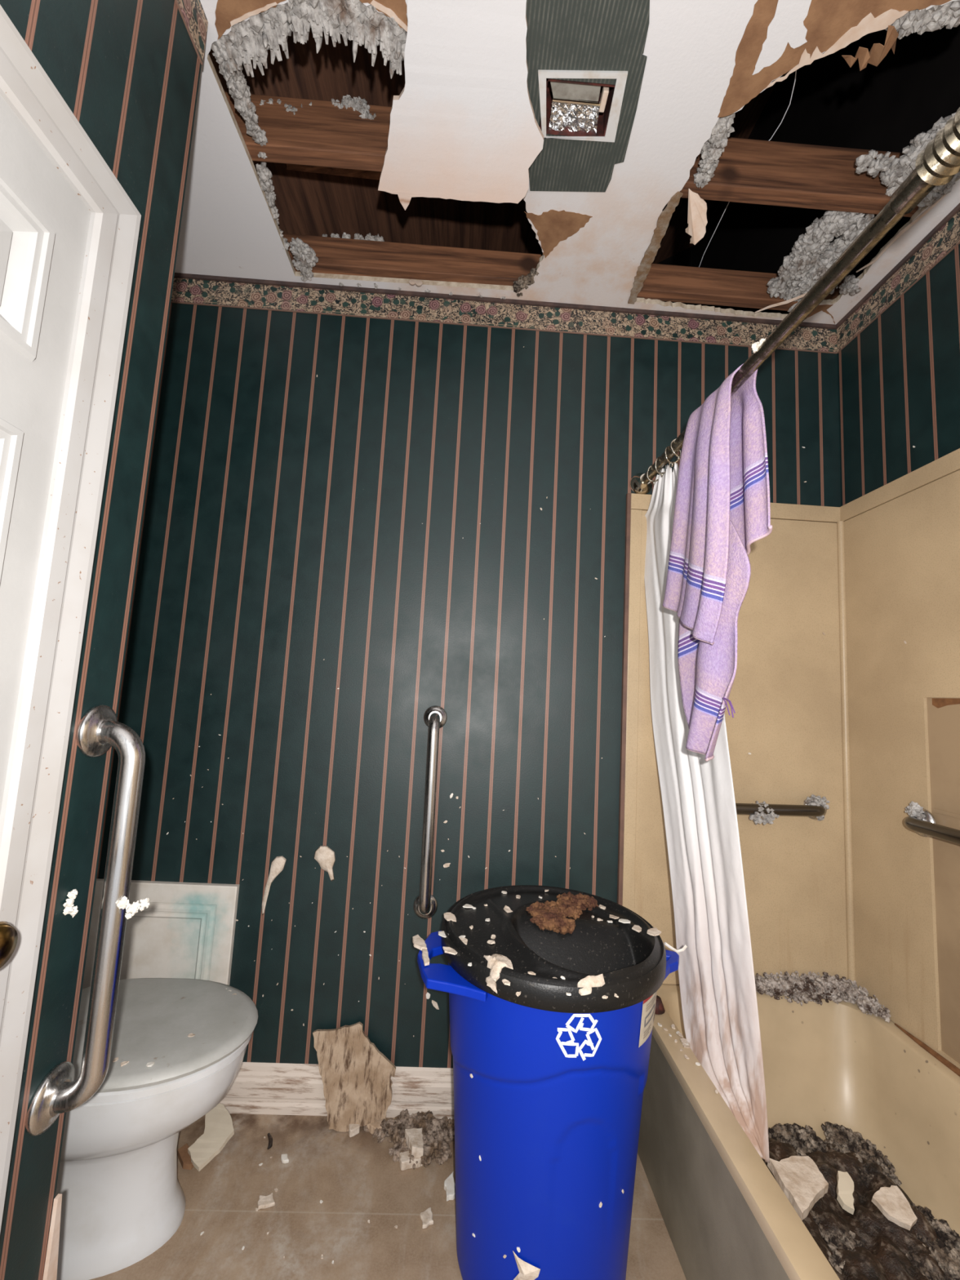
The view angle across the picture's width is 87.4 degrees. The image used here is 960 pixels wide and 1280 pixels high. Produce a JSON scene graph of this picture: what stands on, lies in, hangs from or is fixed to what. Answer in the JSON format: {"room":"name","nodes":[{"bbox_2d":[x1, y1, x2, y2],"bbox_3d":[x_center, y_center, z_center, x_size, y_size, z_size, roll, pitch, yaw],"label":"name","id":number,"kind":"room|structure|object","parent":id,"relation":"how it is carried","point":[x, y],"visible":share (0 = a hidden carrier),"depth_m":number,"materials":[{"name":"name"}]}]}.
{"room":"bathroom","nodes":[
{"label":"bathroom","id":0,"kind":"room"},
{"bbox_2d":[0,0,208,1279],"bbox_3d":[-0.622,-0.100,0.044,0.118,2.452,1.677,3,-6,-2],"label":"wall","id":1,"kind":"structure","parent":0,"point":[128,72],"depth_m":0.79,"materials":[{"name":"paper"}]},
{"bbox_2d":[0,4,141,1231],"bbox_3d":[-0.578,0.212,0.286,0.099,1.888,0.843,3,-6,-2],"label":"door","id":2,"kind":"structure","parent":1,"relation":"in","point":[69,229],"depth_m":0.66,"materials":[{"name":"white paint"}]},
{"bbox_2d":[62,888,78,917],"bbox_3d":[-0.617,0.399,0.759,0.015,0.044,0.026,3,-6,-2],"label":"clump","id":3,"kind":"object","parent":1,"relation":"attached to","point":[68,905],"visible":1,"depth_m":0.76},
{"bbox_2d":[25,704,145,1136],"bbox_3d":[-0.583,0.412,0.770,0.079,0.617,0.086,3,-6,-2],"label":"grab bar","id":4,"kind":"object","parent":1,"relation":"attached to","point":[99,729],"visible":1,"depth_m":0.76,"materials":[{"name":"silver metal"}]},
{"bbox_2d":[115,896,149,919],"bbox_3d":[-0.529,0.406,0.765,0.044,0.032,0.020,7,-7,-30],"label":"clump","id":5,"kind":"object","parent":4,"relation":"attached to","point":[123,903],"visible":1,"depth_m":0.76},
{"bbox_2d":[89,1113,686,1279],"bbox_3d":[-0.081,1.215,0.289,2.581,0.050,2.400,3,-6,-2],"label":"floor","id":6,"kind":"structure","parent":0,"point":[357,1180],"depth_m":1.11,"materials":[{"name":"tile"}]},
{"bbox_2d":[55,977,257,1279],"bbox_3d":[-0.885,0.884,1.099,0.762,0.695,0.400,3,-6,-2],"label":"toilet","id":7,"kind":"object","parent":6,"relation":"on","point":[123,1198],"visible":0.61,"depth_m":1.01,"materials":[{"name":"ceramic"}]},
{"bbox_2d":[146,1062,155,1066],"bbox_3d":[-0.644,0.829,0.982,0.012,0.003,0.011,4,-6,-7],"label":"flake","id":8,"kind":"object","parent":7,"relation":"on","point":[150,1064],"visible":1,"depth_m":0.98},
{"bbox_2d":[177,1143,193,1169],"bbox_3d":[-0.702,1.237,1.200,0.066,0.012,0.025,-2,-8,41],"label":"board sliver","id":9,"kind":"object","parent":6,"relation":"on","point":[184,1157],"visible":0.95,"depth_m":1.20,"materials":[{"name":"brown paint"}]},
{"bbox_2d":[187,1102,234,1171],"bbox_3d":[-0.655,1.219,1.240,0.090,0.049,0.146,3,-6,-2],"label":"scrap","id":10,"kind":"object","parent":6,"relation":"on","point":[219,1128],"visible":0.92,"depth_m":1.23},
{"bbox_2d":[257,1192,275,1209],"bbox_3d":[-0.478,1.254,1.125,0.036,0.008,0.029,5,-6,-19],"label":"crumb","id":11,"kind":"object","parent":6,"relation":"on","point":[264,1202],"visible":1,"depth_m":1.12,"materials":[{"name":"paint"}]},
{"bbox_2d":[266,1133,272,1149],"bbox_3d":[-0.531,1.267,1.271,0.013,0.010,0.045,6,-7,-22],"label":"dark dropping","id":12,"kind":"object","parent":6,"relation":"on","point":[270,1138],"visible":1,"depth_m":1.27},
{"bbox_2d":[280,1153,288,1163],"bbox_3d":[-0.477,1.266,1.226,0.016,0.008,0.024,7,-7,-32],"label":"crumb","id":13,"kind":"object","parent":6,"relation":"on","point":[284,1159],"visible":1,"depth_m":1.22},
{"bbox_2d":[312,1022,395,1132],"bbox_3d":[-0.345,1.171,1.353,0.233,0.239,0.056,3,-6,-2],"label":"scrap","id":14,"kind":"object","parent":6,"relation":"on","point":[356,1076],"visible":1,"depth_m":1.35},
{"bbox_2d":[348,1124,359,1137],"bbox_3d":[-0.333,1.278,1.319,0.028,0.018,0.037,7,-7,-30],"label":"crumb","id":15,"kind":"object","parent":6,"relation":"on","point":[353,1129],"visible":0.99,"depth_m":1.31,"materials":[{"name":"paint"}]},
{"bbox_2d":[366,1116,386,1133],"bbox_3d":[-0.279,1.282,1.337,0.059,0.020,0.063,3,-6,-2],"label":"crumb","id":16,"kind":"object","parent":6,"relation":"on","point":[371,1126],"visible":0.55,"depth_m":1.32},
{"bbox_2d":[363,1108,454,1168],"bbox_3d":[-0.176,1.279,1.298,0.246,0.057,0.165,4,-6,-12],"label":"clump","id":17,"kind":"object","parent":6,"relation":"on","point":[437,1134],"visible":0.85,"depth_m":1.29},
{"bbox_2d":[399,1151,421,1170],"bbox_3d":[-0.171,1.277,1.234,0.051,0.020,0.031,5,-6,-18],"label":"crumb","id":18,"kind":"object","parent":17,"relation":"on","point":[404,1160],"visible":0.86,"depth_m":1.22,"materials":[{"name":"paint"}]},
{"bbox_2d":[404,1128,423,1165],"bbox_3d":[-0.165,1.270,1.259,0.044,0.040,0.063,4,-6,-11],"label":"crumb","id":19,"kind":"object","parent":17,"relation":"on","point":[414,1136],"visible":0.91,"depth_m":1.26,"materials":[{"name":"paint"}]},
{"bbox_2d":[419,1207,433,1228],"bbox_3d":[-0.117,1.272,1.106,0.027,0.008,0.035,5,-7,-19],"label":"crumb","id":20,"kind":"object","parent":6,"relation":"on","point":[426,1216],"visible":1,"depth_m":1.10,"materials":[{"name":"paint"}]},
{"bbox_2d":[444,1171,455,1201],"bbox_3d":[-0.071,1.280,1.179,0.027,0.012,0.063,3,-6,-2],"label":"crumb","id":21,"kind":"object","parent":6,"relation":"on","point":[449,1183],"visible":1,"depth_m":1.17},
{"bbox_2d":[417,884,687,1279],"bbox_3d":[0.142,0.955,1.083,0.498,0.659,0.503,-1,-7,34],"label":"recycling bin","id":22,"kind":"object","parent":6,"relation":"on","point":[550,1108],"depth_m":0.92,"materials":[{"name":"blue plastic"}]},
{"bbox_2d":[412,934,426,950],"bbox_3d":[-0.132,0.656,1.089,0.024,0.007,0.063,5,-6,-17],"label":"scrap","id":23,"kind":"object","parent":22,"relation":"on","point":[419,943],"visible":1,"depth_m":1.08,"materials":[{"name":"paint"}]},
{"bbox_2d":[422,947,429,965],"bbox_3d":[-0.113,0.653,1.039,0.013,0.006,0.064,4,-6,-11],"label":"scrap","id":24,"kind":"object","parent":22,"relation":"on","point":[424,952],"visible":1,"depth_m":1.03,"materials":[{"name":"paint"}]},
{"bbox_2d":[438,930,446,937],"bbox_3d":[-0.077,0.627,1.072,0.034,0.006,0.016,-2,-8,41],"label":"flake","id":25,"kind":"object","parent":22,"relation":"on","point":[442,934],"visible":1,"depth_m":1.07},
{"bbox_2d":[443,912,456,921],"bbox_3d":[-0.068,0.623,1.130,0.026,0.006,0.036,4,-6,-10],"label":"flake","id":26,"kind":"object","parent":22,"relation":"on","point":[447,916],"visible":1,"depth_m":1.13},
{"bbox_2d":[442,946,457,955],"bbox_3d":[-0.060,0.621,1.005,0.034,0.005,0.019,1,-7,21],"label":"flake","id":27,"kind":"object","parent":22,"relation":"on","point":[446,949],"visible":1,"depth_m":1.00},
{"bbox_2d":[458,937,467,944],"bbox_3d":[-0.036,0.617,1.032,0.026,0.005,0.021,1,-6,18],"label":"flake","id":28,"kind":"object","parent":22,"relation":"on","point":[464,940],"visible":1,"depth_m":1.03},
{"bbox_2d":[485,975,497,993],"bbox_3d":[0.021,0.612,0.896,0.017,0.007,0.051,6,-7,-23],"label":"chunk","id":29,"kind":"object","parent":22,"relation":"on","point":[490,981],"visible":1,"depth_m":0.89,"materials":[{"name":"paint"}]},
{"bbox_2d":[483,953,513,982],"bbox_3d":[0.037,0.611,0.952,0.052,0.022,0.083,4,-6,-12],"label":"chunk","id":30,"kind":"object","parent":22,"relation":"on","point":[495,962],"visible":1,"depth_m":0.94,"materials":[{"name":"paint"}]},
{"bbox_2d":[502,978,510,986],"bbox_3d":[0.048,0.616,0.904,0.012,0.005,0.014,5,-7,-20],"label":"flake","id":31,"kind":"object","parent":22,"relation":"on","point":[504,981],"visible":1,"depth_m":0.90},
{"bbox_2d":[503,905,512,912],"bbox_3d":[0.064,0.631,1.178,0.016,0.007,0.028,6,-7,-28],"label":"flake","id":32,"kind":"object","parent":22,"relation":"on","point":[506,908],"visible":1,"depth_m":1.18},
{"bbox_2d":[512,1250,540,1279],"bbox_3d":[0.081,1.121,0.890,0.051,0.053,0.010,1,-6,19],"label":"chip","id":33,"kind":"object","parent":22,"relation":"attached to","point":[527,1271],"visible":1,"depth_m":0.89,"materials":[{"name":"paint"}]},
{"bbox_2d":[525,891,599,934],"bbox_3d":[0.195,0.654,1.214,0.124,0.048,0.206,-1,-7,35],"label":"clod","id":34,"kind":"object","parent":22,"relation":"on","point":[551,916],"visible":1,"depth_m":1.19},
{"bbox_2d":[577,973,604,995],"bbox_3d":[0.199,0.616,0.902,0.060,0.019,0.022,7,-7,-33],"label":"chunk","id":35,"kind":"object","parent":22,"relation":"on","point":[586,983],"visible":1,"depth_m":0.90,"materials":[{"name":"paint"}]},
{"bbox_2d":[618,918,631,923],"bbox_3d":[0.339,0.659,1.178,0.026,0.005,0.024,1,-7,21],"label":"flake","id":36,"kind":"object","parent":22,"relation":"on","point":[624,921],"visible":1,"depth_m":1.17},
{"bbox_2d":[631,924,641,932],"bbox_3d":[0.358,0.656,1.143,0.021,0.004,0.026,-1,-7,33],"label":"flake","id":37,"kind":"object","parent":22,"relation":"on","point":[635,927],"visible":1,"depth_m":1.14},
{"bbox_2d":[647,927,661,936],"bbox_3d":[0.379,0.634,1.093,0.036,0.004,0.026,6,-7,-25],"label":"flake","id":38,"kind":"object","parent":22,"relation":"on","point":[655,931],"visible":1,"depth_m":1.09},
{"bbox_2d":[637,983,959,1279],"bbox_3d":[0.775,1.075,0.628,0.665,0.390,1.619,3,-6,-2],"label":"bathtub","id":39,"kind":"object","parent":6,"relation":"on","point":[725,1215],"depth_m":1.12,"materials":[{"name":"plastic"}]},
{"bbox_2d":[767,1155,828,1221],"bbox_3d":[0.687,1.158,1.063,0.101,0.040,0.108,3,-6,-2],"label":"chunk","id":40,"kind":"object","parent":39,"relation":"on","point":[799,1178],"visible":0.96,"depth_m":1.07,"materials":[{"name":"paint"}]},
{"bbox_2d":[768,1122,827,1155],"bbox_3d":[0.770,1.232,1.221,0.166,0.047,0.128,3,-6,-2],"label":"clump","id":41,"kind":"object","parent":39,"relation":"on","point":[804,1140],"visible":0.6,"depth_m":1.23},
{"bbox_2d":[754,970,854,1006],"bbox_3d":[0.916,0.988,1.429,0.314,0.080,0.090,3,-6,0],"label":"clump","id":42,"kind":"object","parent":39,"relation":"in","point":[806,987],"visible":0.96,"depth_m":1.41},
{"bbox_2d":[811,1210,867,1274],"bbox_3d":[0.719,1.209,0.994,0.107,0.038,0.155,3,-6,-2],"label":"clump","id":43,"kind":"object","parent":39,"relation":"on","point":[834,1242],"visible":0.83,"depth_m":1.00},
{"bbox_2d":[836,1170,854,1214],"bbox_3d":[0.777,1.172,1.070,0.031,0.033,0.073,-1,-8,36],"label":"chunk","id":44,"kind":"object","parent":39,"relation":"on","point":[845,1186],"visible":1,"depth_m":1.06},
{"bbox_2d":[821,1121,902,1186],"bbox_3d":[0.904,1.231,1.205,0.142,0.046,0.155,1,-7,21],"label":"clump","id":45,"kind":"object","parent":39,"relation":"on","point":[845,1140],"visible":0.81,"depth_m":1.21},
{"bbox_2d":[844,978,890,1022],"bbox_3d":[1.072,0.991,1.399,0.106,0.059,0.189,2,-6,12],"label":"clump","id":46,"kind":"object","parent":39,"relation":"on","point":[865,1003],"visible":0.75,"depth_m":1.36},
{"bbox_2d":[871,1185,917,1230],"bbox_3d":[0.860,1.180,1.046,0.072,0.031,0.066,3,-6,-2],"label":"chunk","id":47,"kind":"object","parent":39,"relation":"on","point":[891,1202],"visible":1,"depth_m":1.04,"materials":[{"name":"paint"}]},
{"bbox_2d":[905,1202,959,1279],"bbox_3d":[0.906,1.221,1.006,0.134,0.049,0.203,-1,-7,32],"label":"clump","id":48,"kind":"object","parent":39,"relation":"in","point":[945,1250],"visible":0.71,"depth_m":0.99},
{"bbox_2d":[96,277,840,1068],"bbox_3d":[-0.059,0.094,1.565,2.581,2.452,0.102,3,-6,-2],"label":"wall","id":49,"kind":"structure","parent":0,"point":[286,506],"depth_m":1.53,"materials":[{"name":"paper"}]},
{"bbox_2d":[82,878,239,989],"bbox_3d":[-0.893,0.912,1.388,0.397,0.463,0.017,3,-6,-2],"label":"toilet tank","id":50,"kind":"object","parent":49,"relation":"attached to","point":[186,930],"visible":0.42,"depth_m":1.40,"materials":[{"name":"ceramic"}]},
{"bbox_2d":[261,855,286,915],"bbox_3d":[-0.587,0.699,1.428,0.058,0.164,0.007,3,-6,-2],"label":"plaster daub","id":51,"kind":"object","parent":49,"relation":"attached to","point":[277,864],"visible":1,"depth_m":1.43,"materials":[{"name":"paint"}]},
{"bbox_2d":[313,845,335,880],"bbox_3d":[-0.446,0.640,1.439,0.064,0.097,0.009,3,-6,-2],"label":"plaster daub","id":52,"kind":"object","parent":49,"relation":"attached to","point":[324,855],"visible":1,"depth_m":1.44,"materials":[{"name":"paint"}]},
{"bbox_2d":[219,1062,453,1119],"bbox_3d":[-0.465,1.227,1.372,1.685,0.117,0.016,3,-6,-2],"label":"baseboard","id":53,"kind":"structure","parent":49,"relation":"attached to","point":[257,1088],"depth_m":1.37,"materials":[{"name":"wood"}]},
{"bbox_2d":[413,705,447,919],"bbox_3d":[-0.143,0.492,1.435,0.075,0.604,0.070,3,-6,-2],"label":"grab bar","id":54,"kind":"object","parent":49,"relation":"attached to","point":[425,904],"visible":1,"depth_m":1.41,"materials":[{"name":"silver metal"}]},
{"bbox_2d":[431,1000,439,1009],"bbox_3d":[-0.125,1.026,1.413,0.022,0.024,0.002,3,-6,-2],"label":"paint fleck","id":55,"kind":"object","parent":49,"relation":"attached to","point":[434,1003],"visible":1,"depth_m":1.41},
{"bbox_2d":[173,272,837,329],"bbox_3d":[0.006,-1.111,1.640,2.378,0.012,0.007,3,-6,-2],"label":"trim","id":56,"kind":"structure","parent":49,"relation":"attached to","point":[177,275],"depth_m":1.64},
{"bbox_2d":[617,493,631,905],"bbox_3d":[0.423,0.406,1.494,0.012,1.748,0.014,3,-6,-2],"label":"trim","id":57,"kind":"structure","parent":49,"relation":"attached to","point":[628,514],"depth_m":1.51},
{"bbox_2d":[630,106,959,493],"bbox_3d":[0.546,-0.570,0.653,0.072,0.120,1.900,3,-6,-2],"label":"shower curtain rod","id":58,"kind":"object","parent":49,"relation":"attached to","point":[937,164],"visible":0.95,"depth_m":0.69,"materials":[{"name":"silver metal"}]},
{"bbox_2d":[630,472,652,493],"bbox_3d":[0.512,-0.496,1.577,0.072,0.072,0.044,3,-6,-2],"label":"rod flange","id":59,"kind":"object","parent":58,"relation":"on","point":[638,485],"depth_m":1.58,"materials":[{"name":"silver metal"}]},
{"bbox_2d":[646,464,661,484],"bbox_3d":[0.514,-0.488,1.484,0.045,0.061,0.012,3,-6,-2],"label":"curtain ring","id":60,"kind":"object","parent":58,"relation":"hanging from","point":[648,478],"visible":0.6,"depth_m":1.48,"materials":[{"name":"silver metal"}]},
{"bbox_2d":[654,456,670,476],"bbox_3d":[0.516,-0.492,1.424,0.045,0.061,0.013,3,-6,-2],"label":"curtain ring","id":61,"kind":"object","parent":58,"relation":"hanging from","point":[656,460],"visible":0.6,"depth_m":1.42,"materials":[{"name":"silver metal"}]},
{"bbox_2d":[664,445,680,466],"bbox_3d":[0.518,-0.497,1.354,0.045,0.061,0.013,3,-6,-2],"label":"curtain ring","id":62,"kind":"object","parent":58,"relation":"hanging from","point":[667,447],"visible":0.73,"depth_m":1.35,"materials":[{"name":"silver metal"}]},
{"bbox_2d":[670,438,680,460],"bbox_3d":[0.519,-0.499,1.314,0.045,0.061,0.013,3,-6,-2],"label":"curtain ring","id":63,"kind":"object","parent":58,"relation":"hanging from","point":[673,441],"visible":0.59,"depth_m":1.31,"materials":[{"name":"silver metal"}]},
{"bbox_2d":[644,462,769,1163],"bbox_3d":[0.507,0.295,1.307,0.120,1.608,0.453,5,-7,-21],"label":"shower curtain","id":64,"kind":"object","parent":58,"relation":"hanging from","point":[716,971],"visible":0.69,"depth_m":1.21,"materials":[{"name":"fabric"}]},
{"bbox_2d":[662,364,772,760],"bbox_3d":[0.500,-0.150,1.085,0.095,0.812,0.360,3,-6,-2],"label":"towel","id":65,"kind":"object","parent":58,"relation":"hanging from","point":[722,508],"visible":0.98,"depth_m":1.04,"materials":[{"name":"fabric"}]},
{"bbox_2d":[751,338,765,352],"bbox_3d":[0.519,-0.549,0.937,0.019,0.019,0.031,3,-6,-2],"label":"paper scrap","id":66,"kind":"object","parent":58,"relation":"attached to","point":[755,346],"visible":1,"depth_m":0.94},
{"bbox_2d":[208,24,777,263],"bbox_3d":[0.068,-1.949,1.234,2.581,1.630,3.600,3,-6,-2],"label":"roof","id":67,"kind":"structure","parent":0,"point":[307,203],"depth_m":1.82,"materials":[{"name":"wood"}]},
{"bbox_2d":[285,163,381,180],"bbox_3d":[-0.332,-1.439,1.537,0.490,0.171,0.032,5,-6,-19],"label":"brace","id":68,"kind":"object","parent":67,"relation":"attached to","point":[371,175],"visible":0.21,"depth_m":1.50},
{"bbox_2d":[174,0,959,324],"bbox_3d":[0.051,-1.242,0.504,2.381,0.023,2.300,3,-6,-2],"label":"ceiling","id":69,"kind":"structure","parent":0,"point":[707,60],"depth_m":1.25,"materials":[{"name":"paint"}]},
{"bbox_2d":[211,35,289,250],"bbox_3d":[-0.551,-1.207,1.262,0.066,0.049,0.525,4,-6,-6],"label":"clump","id":70,"kind":"object","parent":69,"relation":"attached to","point":[236,82],"visible":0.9,"depth_m":1.14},
{"bbox_2d":[289,237,318,282],"bbox_3d":[-0.542,-1.159,1.576,0.079,0.060,0.218,4,-6,-11],"label":"clump","id":71,"kind":"object","parent":69,"relation":"hanging from","point":[305,257],"visible":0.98,"depth_m":1.51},
{"bbox_2d":[222,0,407,62],"bbox_3d":[-0.328,-1.224,0.986,0.414,0.064,0.143,3,-6,3],"label":"clump","id":72,"kind":"object","parent":69,"relation":"attached to","point":[332,10],"visible":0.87,"depth_m":0.97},
{"bbox_2d":[262,32,268,48],"bbox_3d":[-0.431,-1.200,1.006,0.012,0.022,0.013,3,-6,-2],"label":"insulation wisp","id":73,"kind":"object","parent":72,"relation":"hanging from","point":[264,37],"visible":1,"depth_m":1.00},
{"bbox_2d":[224,5,404,77],"bbox_3d":[-0.332,-1.202,1.010,0.396,0.026,0.105,3,-6,2],"label":"strands","id":74,"kind":"object","parent":72,"relation":"hanging from","point":[276,37],"visible":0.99,"depth_m":1.00},
{"bbox_2d":[315,36,323,53],"bbox_3d":[-0.322,-1.192,1.004,0.012,0.028,0.018,7,-8,-35],"label":"insulation wisp","id":75,"kind":"object","parent":72,"relation":"hanging from","point":[318,43],"visible":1,"depth_m":1.00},
{"bbox_2d":[352,40,357,62],"bbox_3d":[-0.249,-1.187,1.006,0.012,0.032,0.033,4,-6,-13],"label":"insulation wisp","id":76,"kind":"object","parent":72,"relation":"hanging from","point":[354,45],"visible":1,"depth_m":1.01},
{"bbox_2d":[389,61,394,79],"bbox_3d":[-0.182,-1.183,1.042,0.012,0.024,0.019,3,-6,-2],"label":"insulation wisp","id":77,"kind":"object","parent":72,"relation":"hanging from","point":[391,70],"visible":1,"depth_m":1.04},
{"bbox_2d":[395,41,401,57],"bbox_3d":[-0.163,-1.188,1.011,0.012,0.019,0.018,3,-6,-2],"label":"insulation wisp","id":78,"kind":"object","parent":72,"relation":"hanging from","point":[398,50],"visible":1,"depth_m":1.01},
{"bbox_2d":[338,282,505,298],"bbox_3d":[-0.185,-1.134,1.625,0.544,0.021,0.035,3,-6,-2],"label":"clump","id":79,"kind":"object","parent":69,"relation":"attached to","point":[375,285],"visible":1,"depth_m":1.62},
{"bbox_2d":[377,0,543,210],"bbox_3d":[-0.050,-1.152,1.090,0.393,0.064,0.429,3,-6,-2],"label":"board","id":80,"kind":"object","parent":69,"relation":"attached to","point":[464,126],"visible":1,"depth_m":1.08,"materials":[{"name":"paint"}]},
{"bbox_2d":[512,267,539,297],"bbox_3d":[0.142,-1.123,1.572,0.052,0.038,0.113,7,-7,-30],"label":"clump","id":81,"kind":"object","parent":69,"relation":"attached to","point":[528,279],"visible":1,"depth_m":1.57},
{"bbox_2d":[282,233,844,311],"bbox_3d":[0.013,-1.186,1.604,2.381,0.096,0.040,3,-6,-2],"label":"joist","id":82,"kind":"object","parent":69,"relation":"on","point":[335,255],"visible":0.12,"depth_m":1.59,"materials":[{"name":"wood"}]},
{"bbox_2d":[322,232,384,241],"bbox_3d":[-0.400,-1.265,1.586,0.196,0.036,0.036,3,-6,-2],"label":"clump","id":83,"kind":"object","parent":82,"relation":"on","point":[368,237],"visible":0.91,"depth_m":1.58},
{"bbox_2d":[408,279,416,284],"bbox_3d":[-0.210,-1.114,1.565,0.022,0.021,0.006,3,-6,-2],"label":"tab","id":84,"kind":"object","parent":82,"relation":"attached to","point":[412,282],"visible":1,"depth_m":1.56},
{"bbox_2d":[224,91,918,217],"bbox_3d":[0.026,-1.242,1.272,2.381,0.138,0.042,3,-6,-2],"label":"joist","id":85,"kind":"object","parent":69,"relation":"on","point":[319,134],"visible":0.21,"depth_m":1.27,"materials":[{"name":"wood"}]},
{"bbox_2d":[259,98,311,115],"bbox_3d":[-0.477,-1.312,1.248,0.144,0.044,0.027,3,-6,-2],"label":"clump","id":86,"kind":"object","parent":85,"relation":"attached to","point":[288,108],"visible":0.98,"depth_m":1.24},
{"bbox_2d":[331,94,376,119],"bbox_3d":[-0.313,-1.315,1.254,0.123,0.071,0.050,3,-6,-2],"label":"clump","id":87,"kind":"object","parent":85,"relation":"attached to","point":[359,104],"visible":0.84,"depth_m":1.24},
{"bbox_2d":[698,70,796,266],"bbox_3d":[0.753,-1.302,1.433,0.038,0.002,0.568,3,-6,2],"label":"wire","id":88,"kind":"object","parent":85,"relation":"hanging from","point":[796,70],"visible":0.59,"depth_m":1.30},
{"bbox_2d":[525,0,649,191],"bbox_3d":[0.222,-1.216,1.088,0.247,0.119,0.412,2,-6,8],"label":"wallpaper strip","id":89,"kind":"object","parent":69,"relation":"attached to","point":[586,62],"visible":0.97,"depth_m":1.05,"materials":[{"name":"paper"}]},
{"bbox_2d":[685,188,707,244],"bbox_3d":[0.559,-1.078,1.296,0.050,0.084,0.124,-1,-7,31],"label":"paper","id":90,"kind":"object","parent":69,"relation":"hanging from","point":[697,221],"visible":1,"depth_m":1.30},
{"bbox_2d":[693,112,735,188],"bbox_3d":[0.550,-1.159,1.185,0.062,0.054,0.164,3,-6,-2],"label":"clump","id":91,"kind":"object","parent":69,"relation":"attached to","point":[712,150],"visible":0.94,"depth_m":1.18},
{"bbox_2d":[755,292,807,312],"bbox_3d":[0.959,-1.063,1.581,0.165,0.010,0.018,-2,-8,39],"label":"paper strip","id":92,"kind":"object","parent":69,"relation":"attached to","point":[803,295],"visible":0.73,"depth_m":1.58,"materials":[{"name":"white paper"}]},
{"bbox_2d":[766,210,874,311],"bbox_3d":[0.996,-1.103,1.481,0.222,0.082,0.350,3,-6,-2],"label":"clump","id":93,"kind":"object","parent":69,"relation":"hanging from","point":[812,255],"visible":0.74,"depth_m":1.42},
{"bbox_2d":[839,274,862,295],"bbox_3d":[1.123,-1.069,1.513,0.071,0.041,0.058,3,-6,-2],"label":"clump","id":94,"kind":"object","parent":69,"relation":"attached to","point":[849,286],"visible":1,"depth_m":1.51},
{"bbox_2d":[841,25,898,71],"bbox_3d":[0.755,-1.133,0.972,0.085,0.026,0.046,-3,-8,42],"label":"paper","id":95,"kind":"object","parent":69,"relation":"hanging from","point":[878,51],"visible":1,"depth_m":0.97,"materials":[{"name":"paper"}]},
{"bbox_2d":[856,194,946,272],"bbox_3d":[1.127,-1.085,1.353,0.021,0.010,0.238,4,-6,-10],"label":"strip","id":96,"kind":"object","parent":69,"relation":"attached to","point":[932,206],"visible":1,"depth_m":1.34,"materials":[{"name":"white paper"}]},
{"bbox_2d":[855,112,955,196],"bbox_3d":[1.041,-1.153,1.187,0.231,0.074,0.187,6,-7,-22],"label":"clump","id":97,"kind":"object","parent":69,"relation":"hanging from","point":[894,171],"visible":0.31,"depth_m":1.20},
{"bbox_2d":[884,0,959,39],"bbox_3d":[0.842,-1.170,0.928,0.150,0.058,0.083,1,-6,14],"label":"clump","id":98,"kind":"object","parent":69,"relation":"attached to","point":[936,17],"visible":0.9,"depth_m":0.94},
{"bbox_2d":[917,171,959,209],"bbox_3d":[1.130,-1.109,1.233,0.052,0.042,0.108,3,-6,-2],"label":"clump","id":99,"kind":"object","parent":69,"relation":"attached to","point":[935,193],"visible":0.62,"depth_m":1.24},
{"bbox_2d":[657,24,959,314],"bbox_3d":[0.072,-2.033,1.243,2.621,1.780,3.640,3,-6,-2],"label":"ceiling hole","id":100,"kind":"structure","parent":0,"point":[882,107],"depth_m":1.90,"materials":[{"name":"black"}]},
{"bbox_2d":[836,210,959,506],"bbox_3d":[1.223,0.038,0.414,0.102,2.452,2.300,3,-6,-2],"label":"wall","id":101,"kind":"structure","parent":0,"point":[898,353],"depth_m":1.41,"materials":[{"name":"paper"}]},
{"bbox_2d":[622,448,959,1068],"bbox_3d":[0.818,0.171,0.535,0.688,1.446,2.000,3,-6,-2],"label":"tub surround","id":102,"kind":"object","parent":101,"relation":"attached to","point":[855,716],"visible":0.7,"depth_m":1.46,"materials":[{"name":"plastic"}]},
{"bbox_2d":[735,795,826,819],"bbox_3d":[0.796,0.488,1.461,0.475,0.077,0.065,3,-6,-2],"label":"grab bar","id":103,"kind":"object","parent":102,"relation":"attached to","point":[811,811],"visible":0.39,"depth_m":1.43,"materials":[{"name":"grey metal"}]},
{"bbox_2d":[749,800,779,825],"bbox_3d":[0.811,0.498,1.445,0.096,0.068,0.048,4,-6,-6],"label":"clump","id":104,"kind":"object","parent":103,"relation":"attached to","point":[769,818],"visible":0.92,"depth_m":1.43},
{"bbox_2d":[804,794,830,820],"bbox_3d":[0.989,0.493,1.479,0.088,0.076,0.050,6,-7,-22],"label":"clump","id":105,"kind":"object","parent":103,"relation":"on","point":[815,801],"visible":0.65,"depth_m":1.47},
{"bbox_2d":[904,808,959,844],"bbox_3d":[1.091,0.410,0.866,0.070,0.075,0.858,3,-6,-2],"label":"grab bar","id":106,"kind":"object","parent":102,"relation":"attached to","point":[927,826],"visible":0.91,"depth_m":1.18,"materials":[{"name":"grey metal"}]},
{"bbox_2d":[904,800,924,819],"bbox_3d":[1.091,0.429,1.262,0.037,0.049,0.054,-1,-7,31],"label":"clump","id":107,"kind":"object","parent":106,"relation":"on","point":[913,809],"visible":0.93,"depth_m":1.25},
{"bbox_2d":[835,203,959,328],"bbox_3d":[1.232,-1.165,0.536,0.007,0.012,2.289,3,-6,-2],"label":"trim","id":108,"kind":"structure","parent":101,"relation":"attached to","point":[957,209],"depth_m":1.42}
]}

